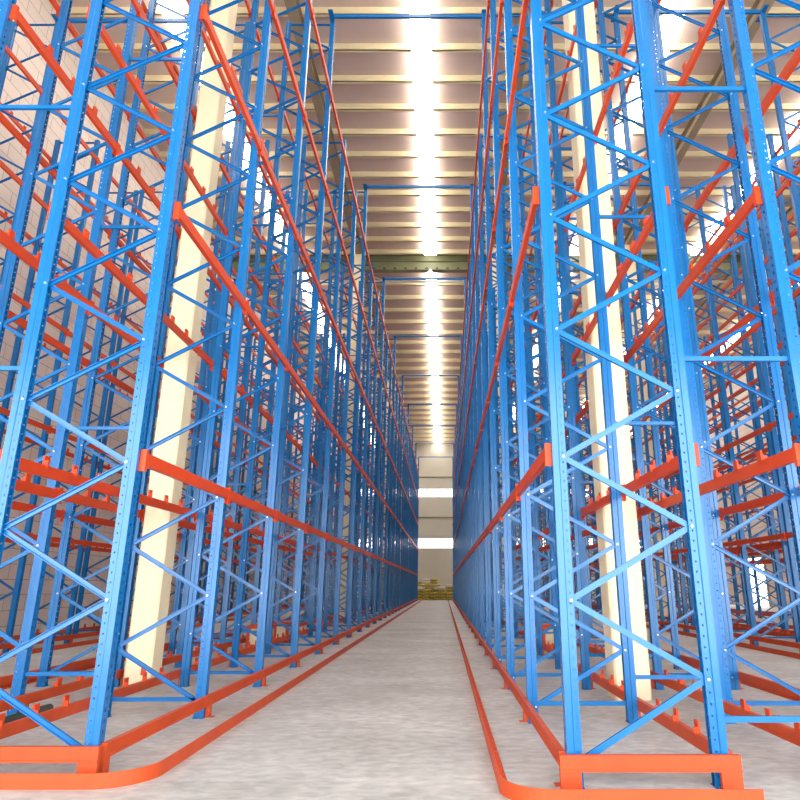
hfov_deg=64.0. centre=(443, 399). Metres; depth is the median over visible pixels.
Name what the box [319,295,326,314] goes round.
beam
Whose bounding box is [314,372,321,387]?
beam
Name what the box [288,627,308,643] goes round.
beam
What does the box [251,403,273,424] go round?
beam
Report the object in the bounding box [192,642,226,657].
beam
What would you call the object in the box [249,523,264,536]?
beam
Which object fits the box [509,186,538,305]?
beam
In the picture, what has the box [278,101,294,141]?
beam
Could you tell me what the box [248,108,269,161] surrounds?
beam
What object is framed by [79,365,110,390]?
beam
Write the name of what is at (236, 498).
beam
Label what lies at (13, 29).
frame
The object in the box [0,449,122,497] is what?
beam
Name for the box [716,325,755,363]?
beam
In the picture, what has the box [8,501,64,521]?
beam
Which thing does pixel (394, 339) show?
frame
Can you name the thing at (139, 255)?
beam
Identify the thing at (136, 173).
beam
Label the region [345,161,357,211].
beam
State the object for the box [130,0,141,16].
beam
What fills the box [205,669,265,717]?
beam
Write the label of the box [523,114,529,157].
beam
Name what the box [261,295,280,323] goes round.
beam
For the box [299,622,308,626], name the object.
beam
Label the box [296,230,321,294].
beam
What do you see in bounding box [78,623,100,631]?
beam
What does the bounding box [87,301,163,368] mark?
beam
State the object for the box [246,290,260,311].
beam
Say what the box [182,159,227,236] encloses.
beam
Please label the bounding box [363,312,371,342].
beam
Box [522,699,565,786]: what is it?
beam
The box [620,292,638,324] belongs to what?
beam
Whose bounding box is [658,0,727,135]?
beam
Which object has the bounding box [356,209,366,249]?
beam
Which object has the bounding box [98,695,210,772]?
beam
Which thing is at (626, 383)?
frame
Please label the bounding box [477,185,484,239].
beam
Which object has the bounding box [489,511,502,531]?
beam
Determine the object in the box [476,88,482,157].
beam
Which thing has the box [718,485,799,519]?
beam
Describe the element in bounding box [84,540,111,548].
beam
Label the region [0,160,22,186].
beam
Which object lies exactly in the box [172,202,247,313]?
beam
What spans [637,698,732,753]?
beam
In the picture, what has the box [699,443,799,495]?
beam
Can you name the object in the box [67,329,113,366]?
beam
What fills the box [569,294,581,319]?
beam
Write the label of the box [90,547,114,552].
beam
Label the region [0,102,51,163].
beam
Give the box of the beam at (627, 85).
[625,2,659,92]
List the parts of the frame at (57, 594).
post, post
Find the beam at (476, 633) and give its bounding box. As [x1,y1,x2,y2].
[474,629,480,645]
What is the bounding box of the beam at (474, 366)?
[471,364,475,387]
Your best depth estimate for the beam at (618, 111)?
16.47 m
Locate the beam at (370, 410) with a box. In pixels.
[369,408,375,425]
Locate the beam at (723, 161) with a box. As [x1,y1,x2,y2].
[695,152,728,203]
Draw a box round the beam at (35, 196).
[32,192,48,211]
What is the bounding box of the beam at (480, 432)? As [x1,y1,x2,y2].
[476,429,482,450]
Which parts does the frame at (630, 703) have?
post, post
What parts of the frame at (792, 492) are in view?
post, post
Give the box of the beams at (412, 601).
[303,598,789,619]
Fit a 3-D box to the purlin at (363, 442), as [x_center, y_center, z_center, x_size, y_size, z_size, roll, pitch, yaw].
[6.200,5.317,78.226,36.800,0.289,0.102,0,-16,0]
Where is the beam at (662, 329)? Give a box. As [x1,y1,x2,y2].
[654,323,666,340]
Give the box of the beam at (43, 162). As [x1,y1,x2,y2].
[28,155,111,238]
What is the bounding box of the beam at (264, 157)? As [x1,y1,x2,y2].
[259,145,297,238]
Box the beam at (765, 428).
[726,423,768,450]
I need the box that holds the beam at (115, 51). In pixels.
[86,5,172,147]
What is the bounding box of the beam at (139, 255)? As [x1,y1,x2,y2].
[136,251,151,269]
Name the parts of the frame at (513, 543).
post, post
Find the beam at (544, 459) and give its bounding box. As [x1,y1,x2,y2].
[515,443,551,500]
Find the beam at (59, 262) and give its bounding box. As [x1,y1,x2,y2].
[40,246,82,280]
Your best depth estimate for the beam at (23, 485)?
7.79 m
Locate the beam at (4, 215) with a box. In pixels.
[0,210,34,245]
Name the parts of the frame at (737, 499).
post, post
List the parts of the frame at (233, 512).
post, post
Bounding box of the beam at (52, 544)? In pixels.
[50,542,85,551]
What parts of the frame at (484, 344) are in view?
post, post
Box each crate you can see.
[245,624,276,647]
[273,621,290,642]
[542,624,553,646]
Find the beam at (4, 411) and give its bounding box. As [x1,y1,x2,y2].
[0,407,50,433]
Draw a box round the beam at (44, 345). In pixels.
[23,333,67,360]
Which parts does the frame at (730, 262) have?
post, post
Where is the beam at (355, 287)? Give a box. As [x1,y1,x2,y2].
[354,283,363,316]
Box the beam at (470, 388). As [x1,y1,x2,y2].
[468,388,471,407]
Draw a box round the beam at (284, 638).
[272,632,289,643]
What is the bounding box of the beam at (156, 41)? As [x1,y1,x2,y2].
[140,7,196,120]
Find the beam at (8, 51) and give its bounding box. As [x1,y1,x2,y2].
[5,45,42,95]
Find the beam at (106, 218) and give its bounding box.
[105,215,125,242]
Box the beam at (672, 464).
[621,443,699,500]
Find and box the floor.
[0,599,799,799]
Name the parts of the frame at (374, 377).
post, post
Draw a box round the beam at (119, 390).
[115,388,132,399]
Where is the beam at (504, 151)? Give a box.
[492,139,507,230]
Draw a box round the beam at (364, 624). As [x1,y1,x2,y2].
[360,620,369,631]
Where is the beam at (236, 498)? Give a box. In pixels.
[229,488,277,521]
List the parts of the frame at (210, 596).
post, post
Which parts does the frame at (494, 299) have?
post, post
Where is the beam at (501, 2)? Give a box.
[490,0,503,110]
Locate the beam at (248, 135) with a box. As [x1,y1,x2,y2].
[238,121,271,192]
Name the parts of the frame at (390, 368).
post, post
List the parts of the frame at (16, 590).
post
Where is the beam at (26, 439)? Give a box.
[3,429,52,448]
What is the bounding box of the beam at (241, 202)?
[239,196,262,245]
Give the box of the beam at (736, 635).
[733,632,752,644]
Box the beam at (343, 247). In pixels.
[342,242,354,285]
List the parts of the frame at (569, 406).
post, post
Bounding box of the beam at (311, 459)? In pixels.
[309,454,317,467]
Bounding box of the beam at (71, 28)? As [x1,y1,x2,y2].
[68,21,130,120]
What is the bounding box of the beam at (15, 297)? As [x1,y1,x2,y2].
[10,293,67,335]
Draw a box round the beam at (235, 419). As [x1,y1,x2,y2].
[218,405,245,433]
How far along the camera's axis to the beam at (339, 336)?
18.03 m
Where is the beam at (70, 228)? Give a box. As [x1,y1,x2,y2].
[46,202,149,305]
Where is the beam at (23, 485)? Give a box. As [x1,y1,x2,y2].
[11,473,61,503]
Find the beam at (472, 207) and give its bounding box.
[469,207,473,245]
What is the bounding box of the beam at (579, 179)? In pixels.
[563,143,596,230]
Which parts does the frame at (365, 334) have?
post, post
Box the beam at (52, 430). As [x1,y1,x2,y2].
[50,426,100,452]
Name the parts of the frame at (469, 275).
post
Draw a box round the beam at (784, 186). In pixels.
[740,179,789,239]
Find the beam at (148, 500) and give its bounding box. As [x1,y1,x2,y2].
[136,490,197,521]
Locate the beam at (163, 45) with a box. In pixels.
[146,14,191,93]
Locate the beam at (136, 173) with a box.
[114,144,181,238]
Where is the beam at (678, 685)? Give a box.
[650,670,703,702]
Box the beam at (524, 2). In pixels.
[504,0,528,142]
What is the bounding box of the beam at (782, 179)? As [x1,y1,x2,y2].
[772,156,799,194]
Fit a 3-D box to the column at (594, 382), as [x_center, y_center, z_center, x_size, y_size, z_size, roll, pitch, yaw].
[2.600,-4.583,11.492,0.500,18.232,0.500,0,-16,0]
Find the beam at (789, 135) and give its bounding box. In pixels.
[775,118,799,156]
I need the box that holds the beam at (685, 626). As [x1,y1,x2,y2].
[683,625,695,629]
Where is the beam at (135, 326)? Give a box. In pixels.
[120,317,142,333]
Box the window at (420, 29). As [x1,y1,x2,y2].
[408,0,435,254]
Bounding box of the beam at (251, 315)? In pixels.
[243,301,288,370]
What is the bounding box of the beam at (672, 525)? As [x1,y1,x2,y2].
[668,519,720,531]
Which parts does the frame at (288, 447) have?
post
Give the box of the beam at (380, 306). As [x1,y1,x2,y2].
[379,306,384,328]
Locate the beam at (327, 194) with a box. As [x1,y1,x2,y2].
[325,189,342,245]
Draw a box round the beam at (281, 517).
[277,510,307,532]
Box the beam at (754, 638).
[750,635,799,651]
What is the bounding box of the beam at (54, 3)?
[49,0,60,16]
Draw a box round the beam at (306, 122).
[303,113,327,192]
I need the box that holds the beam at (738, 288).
[716,283,743,313]
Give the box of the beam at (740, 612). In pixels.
[736,611,759,617]
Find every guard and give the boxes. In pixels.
[0,746,101,772]
[559,754,743,788]
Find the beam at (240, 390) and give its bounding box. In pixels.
[221,368,252,406]
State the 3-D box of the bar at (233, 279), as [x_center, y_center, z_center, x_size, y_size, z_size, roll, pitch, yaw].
[-8.150,-5.779,30.766,3.920,0.110,0.520,0,-16,0]
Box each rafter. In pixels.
[284,0,361,253]
[364,273,400,424]
[491,2,529,244]
[536,322,583,419]
[585,273,740,447]
[615,0,774,264]
[740,206,794,267]
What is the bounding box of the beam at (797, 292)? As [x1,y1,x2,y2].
[753,287,799,331]
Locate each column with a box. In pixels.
[122,0,237,688]
[339,254,361,617]
[381,380,391,605]
[492,245,504,620]
[562,0,651,700]
[761,245,798,482]
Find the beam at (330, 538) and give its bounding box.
[328,535,343,546]
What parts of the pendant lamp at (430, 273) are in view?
bulb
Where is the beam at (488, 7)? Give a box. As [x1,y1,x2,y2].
[481,6,489,92]
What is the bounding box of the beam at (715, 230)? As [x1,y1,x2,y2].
[709,208,732,241]
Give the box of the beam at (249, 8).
[245,0,251,17]
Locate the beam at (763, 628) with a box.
[748,624,783,632]
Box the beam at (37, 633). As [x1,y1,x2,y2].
[35,629,72,635]
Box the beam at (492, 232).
[484,227,495,289]
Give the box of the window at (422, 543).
[359,539,639,547]
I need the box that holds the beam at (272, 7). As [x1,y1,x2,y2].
[268,0,275,16]
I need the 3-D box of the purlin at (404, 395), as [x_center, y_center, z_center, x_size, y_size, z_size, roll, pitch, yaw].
[6.200,-0.375,60.616,36.800,0.289,0.102,0,-16,0]
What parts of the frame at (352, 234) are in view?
post, post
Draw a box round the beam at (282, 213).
[277,199,288,228]
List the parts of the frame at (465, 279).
post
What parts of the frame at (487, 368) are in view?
post, post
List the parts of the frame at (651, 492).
post, post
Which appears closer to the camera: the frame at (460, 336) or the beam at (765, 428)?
the beam at (765, 428)
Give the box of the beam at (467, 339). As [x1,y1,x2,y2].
[466,339,468,361]
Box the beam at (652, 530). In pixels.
[638,527,669,536]
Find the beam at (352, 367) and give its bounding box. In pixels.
[351,364,361,390]
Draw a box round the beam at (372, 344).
[371,341,377,363]
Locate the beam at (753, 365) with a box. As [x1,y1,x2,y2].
[725,362,755,387]
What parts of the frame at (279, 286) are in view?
post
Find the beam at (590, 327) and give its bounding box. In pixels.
[571,306,609,365]
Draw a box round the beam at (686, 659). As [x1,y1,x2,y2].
[680,655,743,688]
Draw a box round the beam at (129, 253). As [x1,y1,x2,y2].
[109,239,153,275]
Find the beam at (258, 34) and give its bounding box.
[249,18,279,100]
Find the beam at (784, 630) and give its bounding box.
[783,629,793,633]
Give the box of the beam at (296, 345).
[293,336,306,366]
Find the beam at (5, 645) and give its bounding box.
[0,643,11,648]
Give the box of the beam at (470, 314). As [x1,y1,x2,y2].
[468,314,471,340]
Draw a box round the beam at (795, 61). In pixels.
[743,49,799,142]
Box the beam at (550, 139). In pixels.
[549,112,557,144]
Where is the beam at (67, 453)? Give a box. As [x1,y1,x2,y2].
[65,448,98,467]
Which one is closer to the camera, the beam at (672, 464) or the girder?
the beam at (672, 464)
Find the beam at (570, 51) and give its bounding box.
[556,6,583,105]
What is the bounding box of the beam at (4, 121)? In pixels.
[0,112,31,154]
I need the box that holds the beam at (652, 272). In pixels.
[645,231,686,286]
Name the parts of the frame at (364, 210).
post, post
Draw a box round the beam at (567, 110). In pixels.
[559,100,568,146]
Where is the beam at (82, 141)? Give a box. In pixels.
[52,102,98,163]
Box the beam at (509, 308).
[496,298,513,365]
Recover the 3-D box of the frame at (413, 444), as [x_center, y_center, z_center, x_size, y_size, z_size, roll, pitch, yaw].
[-3.470,12.048,63.849,1.262,15.600,0.150,0,-16,0]
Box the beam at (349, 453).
[347,448,358,467]
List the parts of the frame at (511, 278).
post, post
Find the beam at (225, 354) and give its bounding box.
[209,340,228,359]
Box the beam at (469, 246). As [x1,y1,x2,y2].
[467,246,470,277]
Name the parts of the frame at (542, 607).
post, post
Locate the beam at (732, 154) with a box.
[684,143,746,230]
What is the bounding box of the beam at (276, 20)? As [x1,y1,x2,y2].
[272,9,306,120]
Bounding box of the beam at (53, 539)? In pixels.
[31,533,86,546]
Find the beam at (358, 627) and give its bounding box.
[350,624,361,637]
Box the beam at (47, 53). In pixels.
[9,5,118,154]
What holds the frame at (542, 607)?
on the floor
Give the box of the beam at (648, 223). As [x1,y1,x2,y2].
[606,186,670,305]
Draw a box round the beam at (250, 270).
[234,245,262,294]
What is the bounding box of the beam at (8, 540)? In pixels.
[5,537,36,544]
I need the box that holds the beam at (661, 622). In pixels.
[660,621,684,631]
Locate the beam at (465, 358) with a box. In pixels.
[464,358,466,379]
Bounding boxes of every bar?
[51,14,206,30]
[185,187,268,190]
[233,279,308,280]
[328,9,485,26]
[363,184,473,189]
[382,277,466,280]
[394,335,461,337]
[402,375,458,376]
[407,404,455,404]
[412,425,454,426]
[415,443,452,443]
[563,182,649,185]
[611,5,768,21]
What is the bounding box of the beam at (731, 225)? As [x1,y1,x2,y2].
[677,186,761,299]
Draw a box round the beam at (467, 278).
[465,278,467,303]
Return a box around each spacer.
[0,105,70,109]
[0,366,18,370]
[23,670,93,677]
[65,426,128,431]
[100,223,157,230]
[129,55,180,62]
[183,638,232,642]
[215,344,257,347]
[215,483,245,484]
[225,630,256,633]
[228,222,268,225]
[248,379,269,382]
[250,114,277,116]
[257,273,284,275]
[267,175,291,177]
[280,310,309,311]
[552,19,598,24]
[559,147,609,151]
[569,289,621,293]
[569,481,593,482]
[576,640,603,642]
[577,456,636,461]
[589,652,652,658]
[594,44,634,47]
[599,213,649,218]
[615,419,674,424]
[635,673,698,678]
[654,84,745,94]
[684,353,789,364]
[724,714,799,725]
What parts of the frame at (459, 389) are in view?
post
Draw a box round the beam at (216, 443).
[199,431,220,447]
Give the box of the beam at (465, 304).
[463,304,465,326]
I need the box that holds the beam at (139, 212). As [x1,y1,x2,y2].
[137,209,154,231]
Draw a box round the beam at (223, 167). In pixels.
[194,121,232,188]
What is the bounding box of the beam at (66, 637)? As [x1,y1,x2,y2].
[9,635,71,650]
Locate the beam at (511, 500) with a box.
[499,489,515,519]
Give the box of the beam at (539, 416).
[534,407,542,430]
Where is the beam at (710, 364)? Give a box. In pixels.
[702,362,715,373]
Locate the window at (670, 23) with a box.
[570,0,690,254]
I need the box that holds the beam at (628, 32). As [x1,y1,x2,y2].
[593,0,645,142]
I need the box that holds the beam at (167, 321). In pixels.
[163,313,213,370]
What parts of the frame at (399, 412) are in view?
post, post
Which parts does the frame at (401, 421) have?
post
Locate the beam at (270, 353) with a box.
[254,332,277,366]
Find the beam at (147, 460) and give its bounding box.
[138,449,230,503]
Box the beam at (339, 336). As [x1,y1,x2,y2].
[337,332,351,366]
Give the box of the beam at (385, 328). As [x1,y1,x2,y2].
[384,328,388,347]
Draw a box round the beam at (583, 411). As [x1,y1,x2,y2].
[575,400,588,424]
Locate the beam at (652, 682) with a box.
[650,670,654,688]
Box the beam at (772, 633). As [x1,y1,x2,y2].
[757,627,794,638]
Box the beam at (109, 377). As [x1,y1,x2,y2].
[96,368,136,397]
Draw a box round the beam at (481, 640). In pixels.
[478,635,486,654]
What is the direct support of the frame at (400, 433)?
on the floor
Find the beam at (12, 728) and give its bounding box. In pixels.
[0,694,93,739]
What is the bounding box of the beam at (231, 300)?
[229,295,254,335]
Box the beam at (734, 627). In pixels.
[732,623,749,629]
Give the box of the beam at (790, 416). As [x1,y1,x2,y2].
[768,412,793,430]
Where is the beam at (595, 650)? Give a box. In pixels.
[589,643,604,657]
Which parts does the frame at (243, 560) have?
post, post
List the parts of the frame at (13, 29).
post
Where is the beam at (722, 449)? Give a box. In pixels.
[713,444,726,453]
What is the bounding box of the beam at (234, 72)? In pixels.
[209,10,242,93]
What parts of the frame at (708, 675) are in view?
post, post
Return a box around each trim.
[368,517,589,517]
[419,476,587,477]
[739,555,771,606]
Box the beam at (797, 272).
[769,267,799,305]
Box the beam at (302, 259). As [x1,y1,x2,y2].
[299,250,312,285]
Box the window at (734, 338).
[630,313,761,434]
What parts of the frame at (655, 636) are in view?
post, post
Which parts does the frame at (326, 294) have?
post, post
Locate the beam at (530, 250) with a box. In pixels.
[527,246,532,267]
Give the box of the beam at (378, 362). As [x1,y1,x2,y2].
[377,362,383,381]
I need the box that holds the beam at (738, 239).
[705,235,742,281]
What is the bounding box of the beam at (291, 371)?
[288,362,314,406]
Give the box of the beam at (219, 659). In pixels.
[178,652,230,685]
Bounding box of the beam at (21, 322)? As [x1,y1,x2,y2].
[7,310,89,366]
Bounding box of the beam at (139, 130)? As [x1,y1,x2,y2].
[128,121,167,174]
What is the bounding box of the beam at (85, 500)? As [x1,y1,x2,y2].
[59,488,144,521]
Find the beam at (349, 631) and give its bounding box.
[337,629,351,644]
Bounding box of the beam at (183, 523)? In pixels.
[178,517,196,532]
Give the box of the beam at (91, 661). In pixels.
[35,657,95,685]
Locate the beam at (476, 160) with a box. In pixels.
[472,158,477,206]
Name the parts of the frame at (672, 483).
post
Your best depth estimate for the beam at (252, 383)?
20.88 m
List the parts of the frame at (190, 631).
post, post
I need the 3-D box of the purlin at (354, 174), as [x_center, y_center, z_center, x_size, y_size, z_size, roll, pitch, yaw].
[6.200,-10.165,28.815,36.800,0.289,0.102,0,-16,0]
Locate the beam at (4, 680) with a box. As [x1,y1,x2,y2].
[0,669,38,685]
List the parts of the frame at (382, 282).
post, post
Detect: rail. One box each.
[0,600,421,789]
[0,604,329,656]
[0,605,357,689]
[448,600,764,799]
[519,600,799,658]
[578,629,799,700]
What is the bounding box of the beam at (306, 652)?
[296,642,322,666]
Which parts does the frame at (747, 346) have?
post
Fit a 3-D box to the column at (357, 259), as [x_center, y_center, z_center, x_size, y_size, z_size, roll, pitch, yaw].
[-4.700,1.160,32.316,0.420,18.858,0.420,0,-16,0]
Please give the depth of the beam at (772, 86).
14.99 m
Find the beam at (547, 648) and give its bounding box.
[542,641,554,655]
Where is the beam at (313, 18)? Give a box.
[311,15,332,100]
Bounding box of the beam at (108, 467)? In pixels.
[103,463,122,474]
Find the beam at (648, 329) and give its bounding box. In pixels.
[624,308,665,363]
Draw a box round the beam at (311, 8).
[307,0,313,17]
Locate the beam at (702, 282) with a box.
[692,276,706,295]
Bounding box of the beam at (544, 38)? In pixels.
[543,6,552,44]
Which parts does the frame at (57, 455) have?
post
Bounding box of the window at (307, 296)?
[297,273,374,446]
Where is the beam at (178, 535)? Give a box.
[142,529,180,541]
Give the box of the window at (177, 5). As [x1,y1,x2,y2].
[157,0,287,252]
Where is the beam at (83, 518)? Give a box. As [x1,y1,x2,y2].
[75,514,118,527]
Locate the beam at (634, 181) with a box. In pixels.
[612,153,646,230]
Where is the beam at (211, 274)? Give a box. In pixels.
[207,267,221,291]
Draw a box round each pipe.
[4,703,53,723]
[248,275,754,282]
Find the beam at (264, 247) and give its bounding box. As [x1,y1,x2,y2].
[262,240,283,285]
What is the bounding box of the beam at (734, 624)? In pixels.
[733,621,745,627]
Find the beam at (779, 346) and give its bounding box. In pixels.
[765,330,799,354]
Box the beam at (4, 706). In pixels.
[0,695,25,711]
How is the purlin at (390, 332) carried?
on the rafter at (366, 277)
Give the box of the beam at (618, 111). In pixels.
[606,93,627,140]
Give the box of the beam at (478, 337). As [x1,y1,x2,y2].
[474,329,480,363]
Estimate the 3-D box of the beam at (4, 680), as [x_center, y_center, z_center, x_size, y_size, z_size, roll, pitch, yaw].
[-6.356,3.991,8.779,0.090,0.250,2.448,0,-16,0]
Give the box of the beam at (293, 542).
[279,532,295,546]
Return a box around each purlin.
[70,7,799,16]
[94,43,795,51]
[111,75,799,83]
[127,103,799,111]
[144,129,779,135]
[159,151,799,157]
[186,190,790,196]
[187,171,799,177]
[212,222,795,227]
[216,207,789,212]
[220,236,797,241]
[233,249,799,254]
[247,283,799,285]
[256,295,745,299]
[268,308,795,311]
[270,319,737,323]
[279,330,764,334]
[292,350,753,353]
[298,358,662,361]
[299,340,763,343]
[301,367,734,369]
[305,374,714,377]
[314,381,715,384]
[314,388,707,390]
[315,394,584,397]
[332,421,540,423]
[333,400,668,403]
[337,416,663,418]
[337,426,664,428]
[337,430,590,432]
[338,406,668,408]
[363,442,515,444]
[364,411,668,413]
[394,434,632,436]
[397,438,585,440]
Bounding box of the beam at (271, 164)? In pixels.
[270,160,289,210]
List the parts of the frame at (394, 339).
post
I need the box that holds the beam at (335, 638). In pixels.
[320,635,339,653]
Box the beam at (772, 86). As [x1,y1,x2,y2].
[770,47,799,90]
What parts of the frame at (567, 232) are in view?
post, post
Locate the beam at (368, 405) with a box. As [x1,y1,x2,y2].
[361,388,369,409]
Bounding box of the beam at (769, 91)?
[728,87,770,154]
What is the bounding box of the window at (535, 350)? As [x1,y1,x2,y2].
[513,273,571,423]
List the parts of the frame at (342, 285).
post, post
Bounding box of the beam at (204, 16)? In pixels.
[200,5,262,154]
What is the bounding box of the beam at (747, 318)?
[700,305,772,362]
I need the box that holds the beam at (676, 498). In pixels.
[636,487,682,519]
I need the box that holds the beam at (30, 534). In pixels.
[2,532,31,541]
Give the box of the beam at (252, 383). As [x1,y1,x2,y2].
[239,369,254,386]
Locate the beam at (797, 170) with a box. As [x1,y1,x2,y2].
[786,165,799,185]
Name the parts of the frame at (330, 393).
post, post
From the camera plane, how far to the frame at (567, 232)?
20.86 m
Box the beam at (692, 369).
[655,369,692,399]
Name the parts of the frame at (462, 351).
post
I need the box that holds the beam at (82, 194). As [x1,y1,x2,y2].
[57,169,94,206]
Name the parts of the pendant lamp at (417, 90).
bulb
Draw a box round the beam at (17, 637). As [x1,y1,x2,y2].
[0,632,19,641]
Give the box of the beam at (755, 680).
[738,671,799,698]
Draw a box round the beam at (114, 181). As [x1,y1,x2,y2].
[96,159,136,211]
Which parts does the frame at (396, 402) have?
post, post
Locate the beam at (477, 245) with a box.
[473,240,478,281]
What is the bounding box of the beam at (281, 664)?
[262,653,299,685]
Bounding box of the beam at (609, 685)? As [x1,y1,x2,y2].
[590,670,640,717]
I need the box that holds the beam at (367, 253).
[365,249,373,280]
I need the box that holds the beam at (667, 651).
[648,649,681,655]
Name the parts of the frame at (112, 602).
post, post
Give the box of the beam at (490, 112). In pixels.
[482,103,492,185]
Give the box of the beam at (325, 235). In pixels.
[323,224,329,249]
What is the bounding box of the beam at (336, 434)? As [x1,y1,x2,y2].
[334,428,347,452]
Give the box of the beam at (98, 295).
[93,287,121,316]
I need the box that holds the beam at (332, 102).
[330,99,346,163]
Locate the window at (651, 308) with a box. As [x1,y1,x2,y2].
[581,300,658,418]
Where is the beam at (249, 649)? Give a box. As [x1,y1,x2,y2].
[227,640,255,666]
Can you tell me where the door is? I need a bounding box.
[748,558,768,606]
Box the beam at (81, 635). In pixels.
[69,631,102,642]
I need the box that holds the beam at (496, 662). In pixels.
[492,655,506,688]
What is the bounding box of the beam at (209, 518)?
[206,510,242,530]
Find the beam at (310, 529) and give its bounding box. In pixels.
[305,525,328,541]
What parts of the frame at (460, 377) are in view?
post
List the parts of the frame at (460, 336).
post, post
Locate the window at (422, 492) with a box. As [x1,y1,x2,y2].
[361,489,637,496]
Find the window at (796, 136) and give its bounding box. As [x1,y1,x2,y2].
[691,113,799,254]
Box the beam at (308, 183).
[305,172,316,211]
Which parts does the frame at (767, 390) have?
post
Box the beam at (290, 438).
[286,430,301,452]
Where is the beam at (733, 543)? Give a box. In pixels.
[723,539,738,546]
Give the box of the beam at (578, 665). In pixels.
[577,662,595,688]
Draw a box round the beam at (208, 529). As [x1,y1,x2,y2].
[205,523,236,541]
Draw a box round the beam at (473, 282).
[470,282,474,313]
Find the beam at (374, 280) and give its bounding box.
[373,280,379,306]
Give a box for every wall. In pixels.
[0,0,341,640]
[357,445,643,597]
[659,320,799,606]
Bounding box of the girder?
[232,255,799,272]
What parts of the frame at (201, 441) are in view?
post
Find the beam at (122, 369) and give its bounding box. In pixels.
[113,360,138,380]
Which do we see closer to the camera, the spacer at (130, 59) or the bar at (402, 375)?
the spacer at (130, 59)
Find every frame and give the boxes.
[0,0,16,68]
[0,0,141,715]
[0,0,203,745]
[0,21,56,283]
[0,140,100,652]
[22,190,138,643]
[36,0,209,686]
[72,191,162,633]
[108,0,273,718]
[123,21,249,667]
[129,265,176,625]
[167,291,215,621]
[168,140,269,653]
[179,0,312,686]
[196,283,236,622]
[196,333,246,616]
[214,190,289,637]
[216,351,257,613]
[230,21,334,667]
[230,338,271,611]
[241,190,307,630]
[243,378,275,610]
[257,391,285,609]
[265,140,345,653]
[274,378,301,608]
[275,265,311,616]
[279,290,327,627]
[283,424,301,604]
[287,418,313,607]
[290,190,356,644]
[300,282,337,618]
[301,433,323,603]
[304,333,344,619]
[308,190,367,637]
[315,351,344,610]
[323,263,372,631]
[323,456,337,599]
[324,353,344,610]
[332,378,361,612]
[338,290,378,627]
[345,281,384,623]
[352,380,371,610]
[352,410,371,598]
[353,333,388,620]
[356,427,375,605]
[361,350,391,617]
[365,433,382,605]
[370,338,395,615]
[370,434,379,599]
[371,378,397,613]
[376,390,400,611]
[381,377,403,610]
[383,409,404,608]
[386,418,406,607]
[390,405,408,606]
[391,445,394,592]
[394,433,409,605]
[394,439,411,604]
[397,427,412,603]
[399,450,413,600]
[400,456,414,599]
[402,444,416,601]
[404,465,416,601]
[406,458,418,599]
[406,472,417,600]
[453,443,453,485]
[453,493,453,576]
[454,426,455,601]
[454,453,454,538]
[454,544,454,599]
[455,440,471,602]
[455,446,455,550]
[456,404,457,603]
[457,415,474,605]
[457,465,474,587]
[458,376,477,606]
[459,389,479,607]
[460,336,485,615]
[460,377,478,613]
[462,351,489,613]
[463,331,493,620]
[464,278,493,623]
[466,288,503,624]
[468,260,504,632]
[470,185,517,637]
[474,185,524,645]
[478,133,542,655]
[481,12,560,668]
[490,0,591,689]
[503,0,638,723]
[509,332,543,616]
[509,349,535,615]
[510,345,520,593]
[511,278,549,623]
[511,388,518,609]
[515,463,520,595]
[523,289,548,622]
[527,261,576,629]
[529,0,728,788]
[531,185,592,635]
[537,438,547,602]
[541,434,548,602]
[541,475,546,594]
[551,187,603,637]
[558,134,604,653]
[564,376,592,607]
[565,417,575,592]
[578,389,598,608]
[579,384,598,610]
[580,405,598,604]
[582,336,601,614]
[584,474,595,589]
[585,414,601,605]
[595,12,681,668]
[597,0,740,689]
[622,279,668,619]
[622,332,647,616]
[622,337,647,611]
[625,245,668,620]
[626,383,647,610]
[631,288,694,627]
[631,440,646,602]
[644,0,799,723]
[648,260,721,632]
[651,332,691,616]
[651,348,681,615]
[657,426,676,605]
[658,409,688,602]
[664,376,687,609]
[680,187,757,634]
[693,289,745,622]
[695,185,799,645]
[702,260,783,628]
[703,336,758,615]
[704,377,740,610]
[722,185,799,629]
[724,348,777,617]
[727,133,799,630]
[728,0,799,442]
[748,338,788,620]
[759,12,799,247]
[774,185,799,323]
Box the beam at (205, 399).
[193,385,209,403]
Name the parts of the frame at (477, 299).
post, post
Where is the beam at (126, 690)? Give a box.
[113,667,180,696]
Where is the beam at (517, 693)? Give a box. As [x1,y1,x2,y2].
[503,671,527,721]
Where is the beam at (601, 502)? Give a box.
[581,487,609,519]
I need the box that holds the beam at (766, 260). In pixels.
[753,238,791,274]
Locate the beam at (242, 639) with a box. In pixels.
[224,634,245,653]
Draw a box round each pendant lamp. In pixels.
[409,79,425,96]
[425,269,434,276]
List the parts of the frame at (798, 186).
post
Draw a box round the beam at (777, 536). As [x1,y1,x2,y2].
[738,532,786,546]
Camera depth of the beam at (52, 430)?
17.16 m
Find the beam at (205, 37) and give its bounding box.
[201,25,240,120]
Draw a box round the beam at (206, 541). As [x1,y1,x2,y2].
[188,538,210,544]
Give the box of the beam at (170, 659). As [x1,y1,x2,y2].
[119,651,182,685]
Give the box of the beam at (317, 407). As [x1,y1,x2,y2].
[312,399,333,433]
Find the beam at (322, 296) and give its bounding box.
[320,291,338,335]
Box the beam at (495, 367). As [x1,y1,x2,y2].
[487,355,498,403]
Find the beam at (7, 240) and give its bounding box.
[0,228,92,313]
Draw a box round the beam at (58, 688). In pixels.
[23,669,123,706]
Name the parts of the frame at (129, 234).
post, post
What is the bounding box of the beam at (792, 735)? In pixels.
[723,698,799,746]
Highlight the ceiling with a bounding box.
[57,0,799,441]
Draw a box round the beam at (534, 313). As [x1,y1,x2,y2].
[530,300,538,331]
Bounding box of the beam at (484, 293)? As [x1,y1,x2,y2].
[479,288,486,331]
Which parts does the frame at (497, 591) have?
post, post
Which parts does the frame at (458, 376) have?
post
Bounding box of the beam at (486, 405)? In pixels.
[480,395,488,430]
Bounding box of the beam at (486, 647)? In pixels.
[484,644,494,668]

